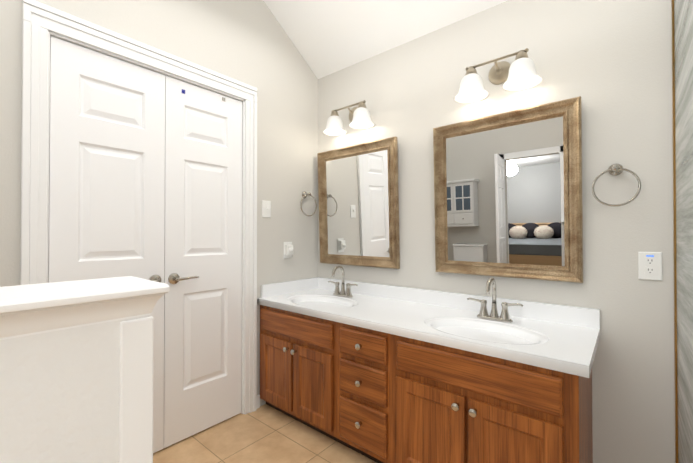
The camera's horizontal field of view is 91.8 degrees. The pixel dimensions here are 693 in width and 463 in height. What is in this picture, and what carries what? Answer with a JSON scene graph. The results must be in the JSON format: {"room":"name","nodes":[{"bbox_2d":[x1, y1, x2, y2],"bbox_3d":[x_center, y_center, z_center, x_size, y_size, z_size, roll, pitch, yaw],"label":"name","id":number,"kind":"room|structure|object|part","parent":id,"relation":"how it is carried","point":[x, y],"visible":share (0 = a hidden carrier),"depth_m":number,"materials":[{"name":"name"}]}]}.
{"room":"bathroom","nodes":[
{"label":"bathroom","id":0,"kind":"room"},
{"bbox_2d":[0,315,150,462],"bbox_3d":[-0.909,0.620,-0.155,0.100,1.087,1.795,0,-1,40],"label":"wall","id":1,"kind":"structure","parent":0,"point":[59,396],"depth_m":0.43,"materials":[{"name":"white paint"}]},
{"bbox_2d":[0,276,169,339],"bbox_3d":[-0.904,0.096,-0.144,0.160,0.047,1.810,0,-1,40],"label":"trim","id":2,"kind":"structure","parent":1,"relation":"on","point":[30,309],"depth_m":0.43,"materials":[{"name":"white paint"}]},
{"bbox_2d":[119,316,153,462],"bbox_3d":[-0.345,0.649,0.520,0.108,1.041,0.044,0,-1,40],"label":"trim","id":3,"kind":"structure","parent":1,"relation":"attached to","point":[136,393],"depth_m":0.49,"materials":[{"name":"white paint"}]},
{"bbox_2d":[0,0,317,405],"bbox_3d":[-0.925,-0.706,1.975,0.120,3.775,2.026,0,-1,40],"label":"wall","id":4,"kind":"structure","parent":0,"point":[249,42],"depth_m":2.24,"materials":[{"name":"white paint"}]},
{"bbox_2d":[48,36,164,452],"bbox_3d":[-1.129,0.159,1.630,0.095,2.020,0.474,0,-1,40],"label":"door","id":5,"kind":"structure","parent":4,"relation":"in","point":[107,169],"depth_m":1.63,"materials":[{"name":"white paint"}]},
{"bbox_3d":[-1.022,0.260,1.730,0.059,0.062,0.151,0,-1,40],"label":"handle","id":6,"kind":"part","parent":5,"relation":"part of","materials":[{"name":"silver metal"}]},
{"bbox_2d":[20,0,256,414],"bbox_3d":[-1.012,0.111,1.844,0.146,2.140,1.132,0,-1,40],"label":"door frame","id":7,"kind":"structure","parent":4,"relation":"attached to","point":[42,23],"depth_m":1.52,"materials":[{"name":"white paint"}]},
{"bbox_2d":[163,76,241,447],"bbox_3d":[-0.823,0.162,1.996,0.095,2.020,0.474,0,-1,40],"label":"door","id":8,"kind":"structure","parent":4,"relation":"in","point":[203,271],"depth_m":1.98,"materials":[{"name":"white paint"}]},
{"bbox_3d":[-0.903,0.261,1.872,0.059,0.062,0.151,0,-1,40],"label":"handle","id":9,"kind":"part","parent":8,"relation":"part of","materials":[{"name":"silver metal"}]},
{"bbox_2d":[257,395,259,408],"bbox_3d":[-1.054,1.137,1.702,0.012,0.085,1.463,0,-1,40],"label":"baseboard","id":10,"kind":"structure","parent":4,"relation":"attached to","point":[258,401],"depth_m":2.25,"materials":[{"name":"white paint"}]},
{"bbox_2d":[262,200,270,217],"bbox_3d":[-0.547,-0.155,2.315,0.016,0.116,0.072,0,-1,40],"label":"switch plate","id":11,"kind":"object","parent":4,"relation":"attached to","point":[266,208],"visible":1,"depth_m":2.31,"materials":[{"name":"white plastic"}]},
{"bbox_2d":[283,242,292,258],"bbox_3d":[-0.412,0.136,2.447,0.053,0.120,0.076,0,-1,40],"label":"timer","id":12,"kind":"object","parent":4,"relation":"attached to","point":[288,249],"visible":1,"depth_m":2.43,"materials":[{"name":"white plastic"}]},
{"bbox_2d":[300,191,316,215],"bbox_3d":[-0.302,-0.212,2.573,0.064,0.196,0.170,0,-1,40],"label":"towel ring","id":13,"kind":"object","parent":4,"relation":"attached to","point":[304,194],"visible":1,"depth_m":2.57,"materials":[{"name":"silver metal"}]},
{"bbox_2d":[153,404,376,462],"bbox_3d":[-0.381,1.200,0.527,4.640,0.060,3.766,0,-1,40],"label":"floor","id":14,"kind":"structure","parent":0,"point":[265,433],"depth_m":1.85,"materials":[{"name":"beige tile"}]},
{"bbox_2d":[257,277,599,462],"bbox_3d":[0.270,0.770,1.884,1.814,0.821,0.612,0,-1,40],"label":"bathroom vanity","id":15,"kind":"object","parent":14,"relation":"on","point":[379,373],"visible":1,"depth_m":1.57,"materials":[{"name":"brown wood"}]},
{"bbox_2d":[328,266,357,297],"bbox_3d":[-0.052,0.342,2.310,0.269,0.215,0.146,0,-1,40],"label":"faucet","id":16,"kind":"object","parent":15,"relation":"on","point":[347,293],"visible":1,"depth_m":2.33,"materials":[{"name":"silver metal"}]},
{"bbox_2d":[467,278,522,322],"bbox_3d":[0.720,0.336,1.666,0.269,0.215,0.146,0,-1,40],"label":"faucet","id":17,"kind":"object","parent":15,"relation":"on","point":[504,316],"visible":1,"depth_m":1.68,"materials":[{"name":"silver metal"}]},
{"bbox_2d":[671,0,692,462],"bbox_3d":[1.048,0.009,1.004,0.028,2.330,0.974,0,-1,40],"label":"wall","id":18,"kind":"structure","parent":14,"relation":"on","point":[682,70],"depth_m":1.19,"materials":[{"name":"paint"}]},
{"bbox_2d":[264,0,507,78],"bbox_3d":[-0.381,-1.948,0.554,4.640,1.556,3.766,0,-1,40],"label":"ceiling","id":19,"kind":"structure","parent":0,"point":[327,37],"depth_m":2.23,"materials":[{"name":"white paint"}]},
{"bbox_2d":[318,0,674,462],"bbox_3d":[0.787,-0.038,1.938,4.640,2.440,0.120,0,-1,40],"label":"wall","id":20,"kind":"structure","parent":0,"point":[609,62],"depth_m":1.56,"materials":[{"name":"white paint"}]},
{"bbox_2d":[323,100,374,135],"bbox_3d":[0.010,-0.816,2.396,0.428,0.197,0.181,0,-1,40],"label":"sconce","id":21,"kind":"object","parent":20,"relation":"attached to","point":[359,117],"visible":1,"depth_m":2.39,"materials":[{"name":"white glass"}]},
{"bbox_2d":[317,137,399,268],"bbox_3d":[0.061,-0.184,2.421,0.705,0.862,0.036,0,1,40],"label":"mirror","id":22,"kind":"object","parent":20,"relation":"attached to","point":[358,194],"visible":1,"depth_m":2.39,"materials":[{"name":"clear glass"}]},
{"bbox_2d":[454,48,541,102],"bbox_3d":[0.777,-0.822,1.755,0.428,0.197,0.181,0,-1,40],"label":"sconce","id":23,"kind":"object","parent":20,"relation":"attached to","point":[519,73],"visible":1,"depth_m":1.77,"materials":[{"name":"white glass"}]},
{"bbox_2d":[433,96,582,282],"bbox_3d":[0.814,-0.190,1.793,0.728,0.862,0.036,0,1,40],"label":"mirror","id":24,"kind":"object","parent":20,"relation":"attached to","point":[507,194],"visible":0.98,"depth_m":1.75,"materials":[{"name":"clear glass"}]},
{"bbox_2d":[592,164,640,206],"bbox_3d":[1.188,-0.206,1.483,0.170,0.196,0.064,0,-1,40],"label":"towel ring","id":25,"kind":"object","parent":20,"relation":"attached to","point":[615,169],"visible":1,"depth_m":1.47,"materials":[{"name":"silver metal"}]},
{"bbox_2d":[638,252,661,280],"bbox_3d":[1.292,0.147,1.429,0.076,0.120,0.009,0,-1,40],"label":"outlet","id":26,"kind":"object","parent":20,"relation":"attached to","point":[649,265],"visible":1,"depth_m":1.43,"materials":[{"name":"white plastic"}]}
]}

